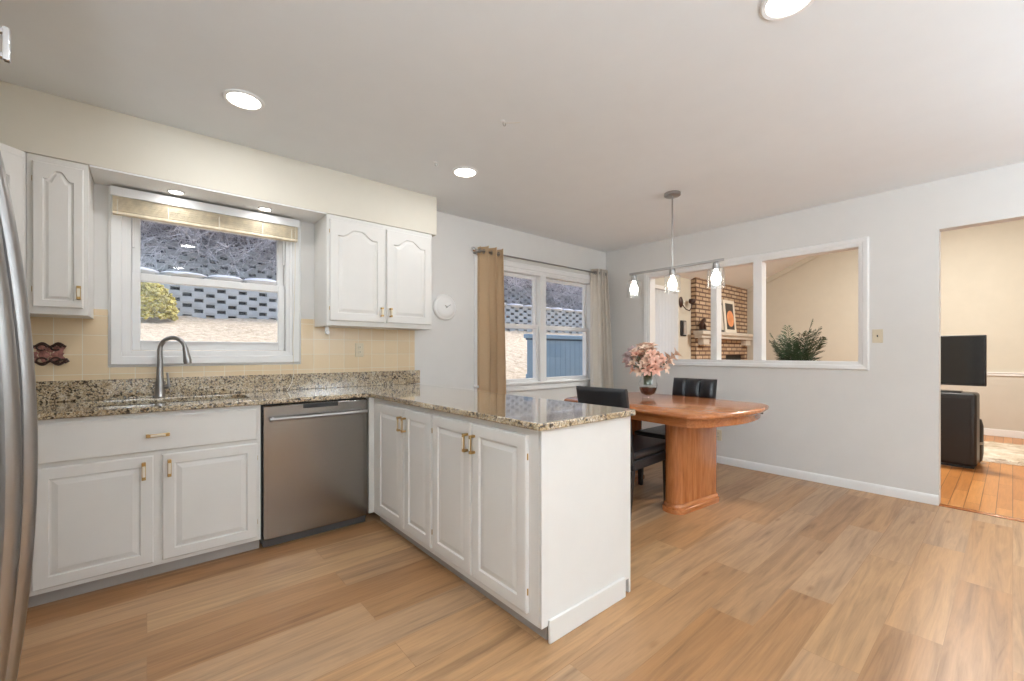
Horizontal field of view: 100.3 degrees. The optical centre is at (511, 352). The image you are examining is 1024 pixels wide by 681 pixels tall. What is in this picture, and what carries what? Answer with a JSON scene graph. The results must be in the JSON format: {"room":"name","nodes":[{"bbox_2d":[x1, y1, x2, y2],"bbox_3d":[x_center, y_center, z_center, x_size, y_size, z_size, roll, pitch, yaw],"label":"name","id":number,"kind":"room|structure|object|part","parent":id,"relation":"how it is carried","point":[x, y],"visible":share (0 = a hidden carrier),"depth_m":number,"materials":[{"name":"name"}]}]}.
{"room":"kitchen","nodes":[
{"label":"kitchen","id":0,"kind":"room"},
{"bbox_2d":[0,81,436,236],"bbox_3d":[-1.139,-1.180,1.982,3.002,0.338,2.654,0,0,-40],"label":"soffit","id":1,"kind":"structure","parent":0,"point":[32,121],"depth_m":2.63,"materials":[{"name":"paint"}]},
{"bbox_2d":[167,189,184,194],"bbox_3d":[-2.115,-1.007,2.692,0.090,0.009,0.090,0,0,-40],"label":"recessed light","id":2,"kind":"object","parent":1,"relation":"in","point":[172,191],"visible":1,"depth_m":2.69,"materials":[{"name":"white plastic"}]},
{"bbox_2d":[258,207,271,211],"bbox_3d":[-1.740,-1.007,3.012,0.090,0.009,0.090,0,0,-40],"label":"recessed light","id":3,"kind":"object","parent":1,"relation":"in","point":[265,209],"visible":1,"depth_m":3.01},
{"bbox_2d":[30,183,690,400],"bbox_3d":[0.743,-0.074,5.421,10.530,2.550,0.148,0,0,-40],"label":"wall","id":4,"kind":"structure","parent":0,"point":[444,353],"depth_m":3.79,"materials":[{"name":"paint"}]},
{"bbox_2d":[0,143,36,316],"bbox_3d":[-2.710,-0.610,1.988,0.600,0.820,0.603,0,0,-40],"label":"upper cabinet","id":5,"kind":"object","parent":4,"relation":"attached to","point":[14,160],"visible":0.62,"depth_m":2.14,"materials":[{"name":"white paint"}]},
{"bbox_3d":[-2.489,-0.610,1.969,0.018,0.749,0.384,0,0,5],"label":"door","id":6,"kind":"part","parent":5,"relation":"part of","materials":[{"name":"white paint"}]},
{"bbox_2d":[33,342,69,365],"bbox_3d":[-2.642,0.010,2.421,0.196,0.135,0.028,0,0,-40],"label":"wall ornament","id":7,"kind":"object","parent":4,"relation":"attached to","point":[57,348],"visible":0.8,"depth_m":2.43,"materials":[{"name":"brown metal"}]},
{"bbox_2d":[26,153,93,318],"bbox_3d":[-2.475,-0.610,2.352,0.226,0.820,0.356,0,0,-40],"label":"upper cabinet","id":8,"kind":"object","parent":4,"relation":"attached to","point":[59,193],"visible":0.99,"depth_m":2.25,"materials":[{"name":"white paint"}]},
{"bbox_3d":[-2.386,-0.610,2.251,0.186,0.749,0.019,0,0,-40],"label":"door","id":9,"kind":"part","parent":8,"relation":"part of","materials":[{"name":"white paint"}]},
{"bbox_3d":[-2.312,-0.317,2.282,0.017,0.072,0.030,0,0,-40],"label":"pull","id":10,"kind":"part","parent":8,"relation":"part of","materials":[{"name":"gold metal"}]},
{"bbox_2d":[108,187,300,365],"bbox_3d":[-2.080,-0.460,2.994,1.079,1.090,0.152,0,0,-40],"label":"window","id":11,"kind":"structure","parent":4,"relation":"in","point":[125,347],"depth_m":2.82,"materials":[{"name":"white plastic"}]},
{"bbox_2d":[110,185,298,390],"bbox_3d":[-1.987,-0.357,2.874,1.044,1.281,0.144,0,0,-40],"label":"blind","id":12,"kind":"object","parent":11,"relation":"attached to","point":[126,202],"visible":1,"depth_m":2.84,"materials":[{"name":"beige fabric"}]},
{"bbox_3d":[-2.021,-0.844,2.913,1.024,0.018,0.039,0,0,-40],"label":"rail","id":13,"kind":"part","parent":12,"relation":"part of","materials":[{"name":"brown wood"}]},
{"bbox_3d":[-1.636,-0.333,3.155,0.034,1.233,0.122,0,0,-7],"label":"pull cord","id":14,"kind":"part","parent":12,"relation":"part of","materials":[{"name":"white fabric"}]},
{"bbox_3d":[-2.099,-0.674,3.016,0.871,0.436,0.032,0,0,-40],"label":"sash","id":15,"kind":"part","parent":11,"relation":"part of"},
{"bbox_3d":[-2.075,-0.259,2.988,0.871,0.491,0.032,0,0,-40],"label":"sash","id":16,"kind":"part","parent":11,"relation":"part of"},
{"bbox_2d":[36,370,419,402],"bbox_3d":[-1.993,0.225,2.979,2.999,0.121,0.012,0,0,-40],"label":"backsplash","id":17,"kind":"structure","parent":4,"relation":"attached to","point":[74,390],"depth_m":2.92,"materials":[{"name":"stone"}]},
{"bbox_2d":[355,343,363,356],"bbox_3d":[-1.280,-0.019,3.590,0.070,0.114,0.010,0,0,-40],"label":"wall outlet","id":18,"kind":"object","parent":4,"relation":"attached to","point":[359,347],"visible":1,"depth_m":3.59,"materials":[{"name":"beige plastic"}]},
{"bbox_2d":[314,213,431,333],"bbox_3d":[-1.110,-0.577,3.518,0.875,0.887,0.356,0,0,-40],"label":"upper cabinet","id":19,"kind":"object","parent":4,"relation":"attached to","point":[368,275],"depth_m":3.35,"materials":[{"name":"white paint"}]},
{"bbox_3d":[-1.388,-0.166,3.217,0.046,0.066,0.064,0,0,-40],"label":"cabinet bracket","id":20,"kind":"part","parent":19,"relation":"part of","materials":[{"name":"white plastic"}]},
{"bbox_3d":[-1.180,-0.610,3.281,0.420,0.749,0.019,0,0,-40],"label":"door","id":21,"kind":"part","parent":19,"relation":"part of","materials":[{"name":"white paint"}]},
{"bbox_3d":[-0.854,-0.610,3.559,0.402,0.749,0.019,0,0,-40],"label":"door","id":22,"kind":"part","parent":19,"relation":"part of","materials":[{"name":"white paint"}]},
{"bbox_2d":[433,294,455,320],"bbox_3d":[-0.638,-0.434,4.120,0.256,0.256,0.051,0,0,-40],"label":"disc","id":23,"kind":"object","parent":4,"relation":"attached to","point":[444,306],"visible":1,"depth_m":4.10,"materials":[{"name":"white plastic"}]},
{"bbox_2d":[473,255,590,392],"bbox_3d":[0.327,-0.279,5.038,1.980,1.432,0.170,0,0,-40],"label":"window","id":24,"kind":"structure","parent":4,"relation":"in","point":[539,276],"depth_m":5.02,"materials":[{"name":"white wood"}]},
{"bbox_3d":[-0.042,-0.579,4.772,0.831,0.616,0.032,0,0,-40],"label":"sash","id":25,"kind":"part","parent":24,"relation":"part of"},
{"bbox_3d":[-0.018,0.021,4.745,0.831,0.680,0.032,0,0,-40],"label":"sash","id":26,"kind":"part","parent":24,"relation":"part of","materials":[{"name":"white wood"}]},
{"bbox_3d":[0.369,0.351,4.989,1.980,0.024,0.040,0,0,-40],"label":"sill","id":27,"kind":"part","parent":24,"relation":"part of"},
{"bbox_3d":[0.654,-0.579,5.366,0.811,0.616,0.032,0,0,-40],"label":"sash","id":28,"kind":"part","parent":24,"relation":"part of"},
{"bbox_3d":[0.678,0.021,5.339,0.811,0.680,0.032,0,0,-40],"label":"sash","id":29,"kind":"part","parent":24,"relation":"part of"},
{"bbox_2d":[471,247,605,275],"bbox_3d":[0.400,-1.024,4.967,2.164,0.053,0.111,0,0,-40],"label":"curtain rod","id":30,"kind":"object","parent":4,"relation":"attached to","point":[474,250],"visible":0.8,"depth_m":4.75,"materials":[{"name":"silver metal"}]},
{"bbox_2d":[477,246,505,393],"bbox_3d":[-0.191,0.048,4.425,0.358,2.245,0.165,0,0,-40],"label":"curtain","id":31,"kind":"object","parent":30,"relation":"hanging from","point":[491,352],"visible":0.64,"depth_m":4.39,"materials":[{"name":"beige fabric"}]},
{"bbox_2d":[590,268,613,387],"bbox_3d":[1.142,0.048,5.475,0.438,2.245,0.255,0,0,-40],"label":"curtain","id":32,"kind":"object","parent":30,"relation":"hanging from","point":[601,362],"visible":0.66,"depth_m":5.48,"materials":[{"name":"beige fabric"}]},
{"bbox_2d":[655,284,678,358],"bbox_3d":[2.081,0.078,6.372,1.572,2.185,0.060,0,0,-40],"label":"vertical blind","id":33,"kind":"object","parent":4,"relation":"attached to","point":[666,299],"visible":0.23,"depth_m":6.65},
{"bbox_2d":[680,320,686,335],"bbox_3d":[2.861,-0.399,7.106,0.170,0.260,0.055,0,0,-40],"label":"wall phone","id":34,"kind":"object","parent":4,"relation":"attached to","point":[683,324],"visible":1,"depth_m":7.07,"materials":[{"name":"black plastic"}]},
{"bbox_2d":[679,297,695,310],"bbox_3d":[2.913,-0.800,7.098,0.335,0.239,0.110,0,0,-29],"label":"wall sconce","id":35,"kind":"object","parent":4,"relation":"attached to","point":[691,301],"visible":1,"depth_m":7.06,"materials":[{"name":"brown metal"}]},
{"bbox_2d":[0,0,1023,251],"bbox_3d":[0.997,-1.409,1.650,6.020,0.120,6.214,0,0,-40],"label":"ceiling","id":36,"kind":"structure","parent":0,"point":[619,106],"depth_m":2.21,"materials":[{"name":"paint"}]},
{"bbox_2d":[0,26,10,62],"bbox_3d":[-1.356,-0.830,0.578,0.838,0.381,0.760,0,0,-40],"label":"vent","id":37,"kind":"object","parent":36,"relation":"attached to","point":[5,54],"visible":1,"depth_m":0.97,"materials":[{"name":"white paint"}]},
{"bbox_2d":[222,89,264,110],"bbox_3d":[-1.433,-1.345,2.287,0.196,0.009,0.196,0,0,-40],"label":"recessed light","id":38,"kind":"object","parent":36,"relation":"in","point":[241,99],"visible":1,"depth_m":2.28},
{"bbox_2d":[452,166,477,177],"bbox_3d":[-0.351,-1.345,3.200,0.196,0.009,0.196,0,0,-40],"label":"recessed light","id":39,"kind":"object","parent":36,"relation":"in","point":[462,171],"visible":1,"depth_m":3.19,"materials":[{"name":"white plastic"}]},
{"bbox_2d":[629,190,724,297],"bbox_3d":[1.357,-0.927,3.631,0.132,0.845,0.870,0,0,-40],"label":"pendant light","id":40,"kind":"object","parent":36,"relation":"hanging from","point":[716,278],"visible":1,"depth_m":3.60,"materials":[{"name":"silver metal"}]},
{"bbox_2d":[631,275,636,281],"bbox_3d":[1.116,-0.678,3.913,0.060,0.058,0.059,0,0,-40],"label":"socket","id":41,"kind":"object","parent":40,"relation":"attached to","point":[633,277],"depth_m":3.89,"materials":[{"name":"silver metal"}]},
{"bbox_3d":[1.116,-0.593,3.913,0.072,0.112,0.071,0,0,-40],"label":"bulb","id":42,"kind":"part","parent":40,"relation":"part of","materials":[{"name":"white glass"}]},
{"bbox_2d":[669,269,675,275],"bbox_3d":[1.360,-0.678,3.627,0.060,0.058,0.059,0,0,-40],"label":"socket","id":43,"kind":"object","parent":40,"relation":"attached to","point":[672,272],"depth_m":3.61,"materials":[{"name":"silver metal"}]},
{"bbox_3d":[1.360,-1.024,3.627,0.012,0.594,0.013,0,0,-40],"label":"rod","id":44,"kind":"part","parent":40,"relation":"part of","materials":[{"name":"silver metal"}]},
{"bbox_3d":[1.360,-0.593,3.627,0.072,0.112,0.071,0,0,-40],"label":"bulb","id":45,"kind":"part","parent":40,"relation":"part of","materials":[{"name":"white glass"}]},
{"bbox_2d":[712,262,719,269],"bbox_3d":[1.598,-0.678,3.349,0.060,0.058,0.059,0,0,-40],"label":"socket","id":46,"kind":"object","parent":40,"relation":"attached to","point":[716,266],"depth_m":3.33,"materials":[{"name":"silver metal"}]},
{"bbox_3d":[1.598,-0.580,3.349,0.128,0.151,0.128,0,0,-40],"label":"lamp shade","id":47,"kind":"part","parent":40,"relation":"part of","materials":[{"name":"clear glass"}]},
{"bbox_3d":[1.598,-0.593,3.349,0.072,0.112,0.071,0,0,-40],"label":"bulb","id":48,"kind":"part","parent":40,"relation":"part of","materials":[{"name":"white glass"}]},
{"bbox_2d":[760,0,814,20],"bbox_3d":[1.061,-1.345,1.637,0.196,0.009,0.196,0,0,-40],"label":"recessed light","id":49,"kind":"object","parent":36,"relation":"in","point":[772,10],"visible":1,"depth_m":1.67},
{"bbox_2d":[17,435,1023,680],"bbox_3d":[2.946,1.241,2.841,10.530,0.080,6.894,0,0,-40],"label":"floor","id":50,"kind":"structure","parent":0,"point":[780,578],"depth_m":2.00,"materials":[{"name":"laminate"}]},
{"bbox_2d":[0,152,37,680],"bbox_3d":[-1.330,0.301,0.600,0.877,1.800,0.760,0,0,-40],"label":"refrigerator","id":51,"kind":"object","parent":50,"relation":"on","point":[18,396],"visible":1,"depth_m":0.90,"materials":[{"name":"metal"}]},
{"bbox_3d":[-0.989,0.221,0.786,0.117,1.360,0.042,0,0,-40],"label":"handle","id":52,"kind":"part","parent":51,"relation":"part of","materials":[{"name":"metal"}]},
{"bbox_2d":[28,405,260,607],"bbox_3d":[-2.310,0.759,2.284,1.594,0.884,0.662,0,0,-40],"label":"base cabinet","id":53,"kind":"object","parent":50,"relation":"on","point":[123,498],"visible":0.94,"depth_m":2.22,"materials":[{"name":"white paint"}]},
{"bbox_3d":[-2.059,0.827,2.120,0.432,0.563,0.019,0,0,-40],"label":"door","id":54,"kind":"part","parent":53,"relation":"part of","materials":[{"name":"white paint"}]},
{"bbox_3d":[-1.909,0.618,2.216,0.017,0.090,0.030,0,0,-40],"label":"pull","id":55,"kind":"part","parent":53,"relation":"part of","materials":[{"name":"gold metal"}]},
{"bbox_3d":[-1.879,0.431,2.273,0.915,0.188,0.018,0,0,-40],"label":"drawer","id":56,"kind":"part","parent":53,"relation":"part of","materials":[{"name":"white paint"}]},
{"bbox_3d":[-1.865,0.437,2.253,0.097,0.017,0.030,0,0,-40],"label":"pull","id":57,"kind":"part","parent":53,"relation":"part of","materials":[{"name":"gold metal"}]},
{"bbox_3d":[-1.829,0.618,2.284,0.017,0.090,0.030,0,0,-40],"label":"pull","id":58,"kind":"part","parent":53,"relation":"part of","materials":[{"name":"gold metal"}]},
{"bbox_3d":[-1.700,0.827,2.427,0.443,0.563,0.019,0,0,-40],"label":"door","id":59,"kind":"part","parent":53,"relation":"part of","materials":[{"name":"white paint"}]},
{"bbox_2d":[36,370,634,430],"bbox_3d":[-1.238,0.240,2.095,2.999,0.151,2.354,0,0,-40],"label":"countertop","id":60,"kind":"structure","parent":53,"relation":"on","point":[55,399],"depth_m":2.60,"materials":[{"name":"stone"}]},
{"bbox_2d":[89,399,226,407],"bbox_3d":[-2.039,0.403,2.553,0.819,0.172,0.374,0,0,-40],"label":"sink","id":61,"kind":"object","parent":60,"relation":"in","point":[220,399],"visible":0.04,"depth_m":2.65,"materials":[{"name":"metal"}]},
{"bbox_2d":[154,336,191,397],"bbox_3d":[-2.151,0.090,2.717,0.205,0.390,0.056,0,0,-12],"label":"faucet","id":62,"kind":"object","parent":60,"relation":"on","point":[160,387],"visible":1,"depth_m":2.70,"materials":[{"name":"silver metal"}]},
{"bbox_3d":[-2.192,0.181,2.718,0.038,0.103,0.026,0,0,-28],"label":"lever","id":63,"kind":"part","parent":62,"relation":"part of","materials":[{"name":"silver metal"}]},
{"bbox_2d":[259,398,367,547],"bbox_3d":[-1.427,0.760,2.990,0.652,0.870,0.659,0,0,-40],"label":"dishwasher","id":64,"kind":"object","parent":50,"relation":"on","point":[314,454],"visible":0.98,"depth_m":2.76,"materials":[{"name":"metal"}]},
{"bbox_3d":[-1.287,1.154,2.827,0.636,0.082,0.028,0,0,-40],"label":"toe panel","id":65,"kind":"part","parent":64,"relation":"part of","materials":[{"name":"metal"}]},
{"bbox_3d":[-1.235,0.406,2.766,0.593,0.021,0.069,0,0,-40],"label":"handle","id":66,"kind":"part","parent":64,"relation":"part of","materials":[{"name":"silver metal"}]},
{"bbox_2d":[368,397,440,563],"bbox_3d":[-0.651,0.759,3.086,0.676,0.884,1.330,0,0,-40],"label":"base cabinet","id":67,"kind":"object","parent":50,"relation":"on","point":[399,434],"visible":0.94,"depth_m":2.65,"materials":[{"name":"white paint"}]},
{"bbox_3d":[-0.796,0.722,2.801,0.019,0.747,0.397,0,0,-40],"label":"door","id":68,"kind":"part","parent":67,"relation":"part of","materials":[{"name":"white paint"}]},
{"bbox_3d":[-0.701,0.444,2.651,0.030,0.090,0.017,0,0,-40],"label":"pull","id":69,"kind":"part","parent":67,"relation":"part of","materials":[{"name":"gold metal"}]},
{"bbox_3d":[-0.663,0.444,2.608,0.030,0.090,0.017,0,0,-40],"label":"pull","id":70,"kind":"part","parent":67,"relation":"part of","materials":[{"name":"gold metal"}]},
{"bbox_3d":[-0.554,0.722,2.517,0.019,0.747,0.324,0,0,-40],"label":"door","id":71,"kind":"part","parent":67,"relation":"part of","materials":[{"name":"white paint"}]},
{"bbox_2d":[432,410,629,643],"bbox_3d":[0.065,0.759,2.247,0.676,0.884,0.870,0,0,-40],"label":"base cabinet","id":72,"kind":"object","parent":50,"relation":"on","point":[535,522],"visible":0.97,"depth_m":1.94,"materials":[{"name":"white paint"}]},
{"bbox_3d":[-0.318,0.722,2.240,0.019,0.747,0.368,0,0,-40],"label":"door","id":73,"kind":"part","parent":72,"relation":"part of","materials":[{"name":"white paint"}]},
{"bbox_3d":[-0.231,0.444,2.101,0.030,0.090,0.017,0,0,-40],"label":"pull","id":74,"kind":"part","parent":72,"relation":"part of","materials":[{"name":"gold metal"}]},
{"bbox_3d":[-0.193,0.444,2.057,0.030,0.090,0.017,0,0,-40],"label":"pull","id":75,"kind":"part","parent":72,"relation":"part of","materials":[{"name":"gold metal"}]},
{"bbox_3d":[-0.062,0.722,1.942,0.019,0.747,0.390,0,0,-40],"label":"door","id":76,"kind":"part","parent":72,"relation":"part of","materials":[{"name":"white paint"}]},
{"bbox_3d":[0.353,0.724,1.949,0.624,0.814,0.014,0,0,-40],"label":"panel","id":77,"kind":"part","parent":72,"relation":"part of","materials":[{"name":"white paint"}]},
{"bbox_3d":[0.312,0.759,2.468,0.014,0.884,0.856,0,0,-40],"label":"panel","id":78,"kind":"part","parent":72,"relation":"part of","materials":[{"name":"white paint"}]},
{"bbox_2d":[576,386,664,521],"bbox_3d":[0.890,0.728,3.343,0.742,0.945,0.438,0,0,-44],"label":"dining chair","id":79,"kind":"object","parent":50,"relation":"on","point":[645,451],"visible":0.32,"depth_m":3.11,"materials":[{"name":"black leather"}]},
{"bbox_3d":[0.683,0.528,3.144,0.169,0.545,0.424,0,0,-44],"label":"backrest","id":80,"kind":"part","parent":79,"relation":"part of","materials":[{"name":"black leather"}]},
{"bbox_3d":[0.837,1.023,3.045,0.089,0.356,0.046,0,0,-44],"label":"leg","id":81,"kind":"part","parent":79,"relation":"part of","materials":[{"name":"black wood"}]},
{"bbox_3d":[0.929,0.808,3.381,0.605,0.075,0.430,0,0,-44],"label":"seat frame","id":82,"kind":"part","parent":79,"relation":"part of","materials":[{"name":"black wood"}]},
{"bbox_3d":[0.933,0.739,3.385,0.620,0.061,0.438,0,0,-44],"label":"seat","id":83,"kind":"part","parent":79,"relation":"part of","materials":[{"name":"black leather"}]},
{"bbox_3d":[1.238,1.023,3.432,0.046,0.356,0.046,0,0,-44],"label":"leg","id":84,"kind":"part","parent":79,"relation":"part of","materials":[{"name":"black wood"}]},
{"bbox_2d":[564,392,768,514],"bbox_3d":[1.268,0.808,3.674,1.090,0.785,1.520,0,0,-35],"label":"dining table","id":85,"kind":"object","parent":50,"relation":"on","point":[691,423],"visible":0.57,"depth_m":3.23,"materials":[{"name":"brown wood"}]},
{"bbox_2d":[639,374,656,398],"bbox_3d":[1.236,0.281,3.887,0.164,0.268,0.164,0,0,-40],"label":"glass vase","id":86,"kind":"object","parent":85,"relation":"on","point":[648,391],"visible":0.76,"depth_m":3.84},
{"bbox_2d":[622,342,680,384],"bbox_3d":[1.245,0.100,3.873,0.425,0.390,0.476,0,0,-12],"label":"lily bouquet","id":87,"kind":"object","parent":86,"relation":"in","point":[650,362],"visible":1,"depth_m":3.79,"materials":[{"name":"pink plant"}]},
{"bbox_2d":[634,377,716,484],"bbox_3d":[1.522,0.728,3.950,0.742,0.945,0.438,0,0,-40],"label":"dining chair","id":88,"kind":"object","parent":50,"relation":"on","point":[691,387],"visible":0.29,"depth_m":4.03,"materials":[{"name":"black leather"}]},
{"bbox_3d":[1.169,1.023,3.882,0.046,0.356,0.046,0,0,-40],"label":"leg","id":89,"kind":"part","parent":88,"relation":"part of","materials":[{"name":"black wood"}]},
{"bbox_3d":[1.476,0.739,3.910,0.620,0.061,0.438,0,0,-40],"label":"seat","id":90,"kind":"part","parent":88,"relation":"part of","materials":[{"name":"black leather"}]},
{"bbox_3d":[1.738,0.528,4.134,0.174,0.545,0.424,0,0,-40],"label":"backrest","id":91,"kind":"part","parent":88,"relation":"part of","materials":[{"name":"black leather"}]},
{"bbox_2d":[691,277,752,359],"bbox_3d":[3.920,-0.036,7.871,2.245,2.473,0.260,0,0,-40],"label":"brick fireplace","id":92,"kind":"object","parent":50,"relation":"on","point":[733,345],"visible":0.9,"depth_m":7.59,"materials":[{"name":"brown brick"}]},
{"bbox_2d":[699,318,706,330],"bbox_3d":[3.226,-0.472,7.226,0.209,0.225,0.080,0,0,-40],"label":"figurine","id":93,"kind":"object","parent":92,"relation":"on","point":[702,325],"visible":0.94,"depth_m":7.19,"materials":[{"name":"brown metal"}]},
{"bbox_2d":[721,303,724,331],"bbox_3d":[3.753,-0.625,7.689,0.145,0.530,0.075,0,0,-40],"label":"picture frame","id":94,"kind":"object","parent":92,"relation":"on","point":[722,319],"visible":0.46,"depth_m":7.68,"materials":[{"name":"white wood"}]},
{"bbox_2d":[721,305,723,329],"bbox_3d":[3.764,-0.625,7.676,0.095,0.450,0.041,0,0,-40],"label":"picture","id":95,"kind":"object","parent":94,"relation":"attached to","point":[722,320],"depth_m":7.68,"materials":[{"name":"white wood"}]},
{"bbox_2d":[693,331,752,345],"bbox_3d":[3.943,-0.244,7.832,2.230,0.230,0.170,0,0,-40],"label":"mantel shelf","id":96,"kind":"object","parent":92,"relation":"attached to","point":[701,338],"depth_m":7.83,"materials":[{"name":"beige wood"}]},
{"bbox_2d":[721,299,736,332],"bbox_3d":[4.019,-0.660,7.920,0.480,0.600,0.081,0,0,-40],"label":"art print","id":97,"kind":"object","parent":92,"relation":"on","point":[728,306],"visible":0.96,"depth_m":7.88,"materials":[{"name":"paper"}]},
{"bbox_2d":[725,303,734,329],"bbox_3d":[4.030,-0.660,7.908,0.320,0.480,0.044,0,0,-40],"label":"picture","id":98,"kind":"object","parent":97,"relation":"attached to","point":[729,307],"depth_m":7.90},
{"bbox_2d":[769,320,825,360],"bbox_3d":[3.607,0.392,5.385,0.512,1.618,0.666,0,0,-40],"label":"palm plant","id":99,"kind":"object","parent":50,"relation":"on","point":[788,354],"visible":0.33,"depth_m":5.32,"materials":[{"name":"green plant"}]},
{"bbox_2d":[941,391,979,468],"bbox_3d":[4.576,0.813,4.839,0.344,0.775,0.950,0,0,-39],"label":"media cabinet","id":100,"kind":"object","parent":50,"relation":"on","point":[960,412],"visible":0.42,"depth_m":4.46,"materials":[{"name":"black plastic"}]},
{"bbox_3d":[4.444,0.816,4.732,0.004,0.670,0.870,0,0,-39],"label":"panel","id":101,"kind":"part","parent":100,"relation":"part of","materials":[{"name":"black wood"}]},
{"bbox_2d":[941,335,986,392],"bbox_3d":[4.606,0.123,4.778,0.190,0.605,0.935,0,0,-40],"label":"television","id":102,"kind":"object","parent":100,"relation":"on","point":[963,357],"visible":0.36,"depth_m":4.52,"materials":[{"name":"black plastic"}]},
{"bbox_2d":[979,419,983,462],"bbox_3d":[5.053,0.953,4.715,0.205,0.495,0.205,0,0,-40],"label":"round speaker","id":103,"kind":"object","parent":50,"relation":"on","point":[981,422],"visible":0.17,"depth_m":4.62},
{"bbox_2d":[939,504,1023,521],"bbox_3d":[3.683,1.198,2.984,0.062,0.006,0.995,0,0,-40],"label":"trim","id":104,"kind":"structure","parent":50,"relation":"on","point":[943,505],"depth_m":3.19,"materials":[{"name":"brown wood"}]},
{"bbox_2d":[982,441,1023,465],"bbox_3d":[6.322,1.177,4.446,1.374,0.048,2.773,0,0,-40],"label":"shag rug","id":105,"kind":"object","parent":50,"relation":"on","point":[996,452],"visible":0.37,"depth_m":4.90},
{"bbox_2d":[676,257,805,288],"bbox_3d":[5.266,-2.034,4.743,4.530,1.681,6.974,0,0,-40],"label":"ceiling","id":106,"kind":"structure","parent":0,"point":[741,276],"depth_m":7.79,"materials":[{"name":"paint"}]},
{"bbox_2d":[606,162,1023,503],"bbox_3d":[3.286,-0.074,3.513,0.120,2.550,6.074,0,0,-40],"label":"wall","id":107,"kind":"structure","parent":0,"point":[880,424],"depth_m":3.69,"materials":[{"name":"paint"}]},
{"bbox_2d":[717,430,721,440],"bbox_3d":[2.237,0.899,4.639,0.010,0.114,0.070,0,0,-40],"label":"wall outlet","id":108,"kind":"object","parent":107,"relation":"attached to","point":[719,432],"visible":0.84,"depth_m":4.63,"materials":[{"name":"beige plastic"}]},
{"bbox_2d":[644,236,868,369],"bbox_3d":[2.400,-0.420,4.538,0.146,1.152,2.183,0,0,-40],"label":"trim","id":109,"kind":"structure","parent":107,"relation":"attached to","point":[862,243],"depth_m":4.10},
{"bbox_2d":[711,269,720,359],"bbox_3d":[2.254,-0.420,4.722,0.119,1.004,0.067,0,0,-40],"label":"pillar","id":110,"kind":"structure","parent":109,"relation":"on","point":[715,288],"depth_m":4.69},
{"bbox_2d":[753,261,765,359],"bbox_3d":[2.540,-0.420,4.387,0.119,1.004,0.082,0,0,-40],"label":"pillar","id":111,"kind":"structure","parent":109,"relation":"on","point":[759,268],"depth_m":4.35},
{"bbox_2d":[717,455,938,505],"bbox_3d":[3.203,1.161,3.507,0.013,0.079,5.974,0,0,-40],"label":"baseboard","id":112,"kind":"structure","parent":107,"relation":"attached to","point":[911,495],"depth_m":3.84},
{"bbox_2d":[872,329,882,342],"bbox_3d":[3.098,-0.137,3.625,0.020,0.114,0.070,0,0,-40],"label":"light switch","id":113,"kind":"object","parent":107,"relation":"attached to","point":[877,334],"visible":1,"depth_m":3.63,"materials":[{"name":"beige plastic"}]},
{"bbox_2d":[747,219,1023,431],"bbox_3d":[6.948,-0.787,6.180,0.106,3.975,6.774,0,0,-40],"label":"wall","id":114,"kind":"structure","parent":0,"point":[982,267],"depth_m":6.38,"materials":[{"name":"paint"}]},
{"bbox_2d":[747,255,819,293],"bbox_3d":[5.797,-1.962,7.432,0.030,1.625,3.374,0,0,-40],"label":"trim","id":115,"kind":"structure","parent":114,"relation":"attached to","point":[809,258],"depth_m":8.08,"materials":[{"name":"paint"}]},
{"bbox_2d":[984,428,1023,438],"bbox_3d":[6.947,1.151,6.097,0.015,0.100,6.650,0,0,-40],"label":"baseboard","id":116,"kind":"structure","parent":114,"relation":"attached to","point":[991,432],"depth_m":6.05,"materials":[{"name":"white wood"}]},
{"bbox_2d":[987,372,1023,376],"bbox_3d":[6.941,0.311,6.092,0.030,0.050,6.650,0,0,-40],"label":"trim","id":117,"kind":"structure","parent":114,"relation":"attached to","point":[988,373],"depth_m":6.05,"materials":[{"name":"white wood"}]},
{"label":"outside","id":118,"kind":"structure","parent":0,"visible":0},
{"bbox_2d":[141,222,581,294],"bbox_3d":[-0.385,-7.297,26.629,62.000,9.576,16.000,0,0,-40],"label":"hillside","id":119,"kind":"structure","parent":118,"point":[186,238],"depth_m":10.80,"materials":[{"name":"grey plant"}]},
{"bbox_2d":[141,220,581,316],"bbox_3d":[-0.886,-3.123,15.219,24.168,5.578,4.439,0,0,-40],"label":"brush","id":120,"kind":"object","parent":119,"relation":"on","point":[207,241],"visible":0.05,"depth_m":9.96,"materials":[{"name":"grey plant"}]},
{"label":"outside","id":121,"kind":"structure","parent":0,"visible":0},
{"bbox_2d":[140,315,581,378],"bbox_3d":[1.197,0.280,10.918,34.000,2.153,7.550,0,0,-40],"label":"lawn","id":122,"kind":"structure","parent":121,"point":[188,328],"depth_m":8.27,"materials":[{"name":"beige plant"}]},
{"bbox_2d":[140,281,179,320],"bbox_3d":[-6.822,-0.964,7.924,0.940,0.819,1.053,0,0,36],"label":"shrub","id":123,"kind":"object","parent":122,"relation":"on","point":[161,300],"visible":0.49,"depth_m":7.81,"materials":[{"name":"yellow plant"}]},
{"bbox_2d":[140,267,581,333],"bbox_3d":[-1.826,-1.178,13.064,26.202,1.012,0.582,0,0,-40],"label":"wall","id":124,"kind":"structure","parent":122,"relation":"on","point":[194,301],"depth_m":9.39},
{"bbox_2d":[524,334,581,377],"bbox_3d":[1.194,0.142,8.950,2.440,0.983,0.140,0,0,-40],"label":"fence panel","id":125,"kind":"object","parent":122,"relation":"on","point":[563,352],"visible":0.43,"depth_m":8.72,"materials":[{"name":"blue paint"}]},
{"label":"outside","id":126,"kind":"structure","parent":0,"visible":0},
{"bbox_3d":[-2.340,-1.450,13.519,26.000,0.180,1.000,0,0,-40],"label":"ledge","id":127,"kind":"object","parent":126,"visible":0},
{"bbox_2d":[141,237,581,309],"bbox_3d":[-1.998,-2.009,14.658,28.000,0.999,0.312,0,0,-40],"label":"wall","id":128,"kind":"structure","parent":127,"relation":"on","point":[257,273],"depth_m":10.29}
]}

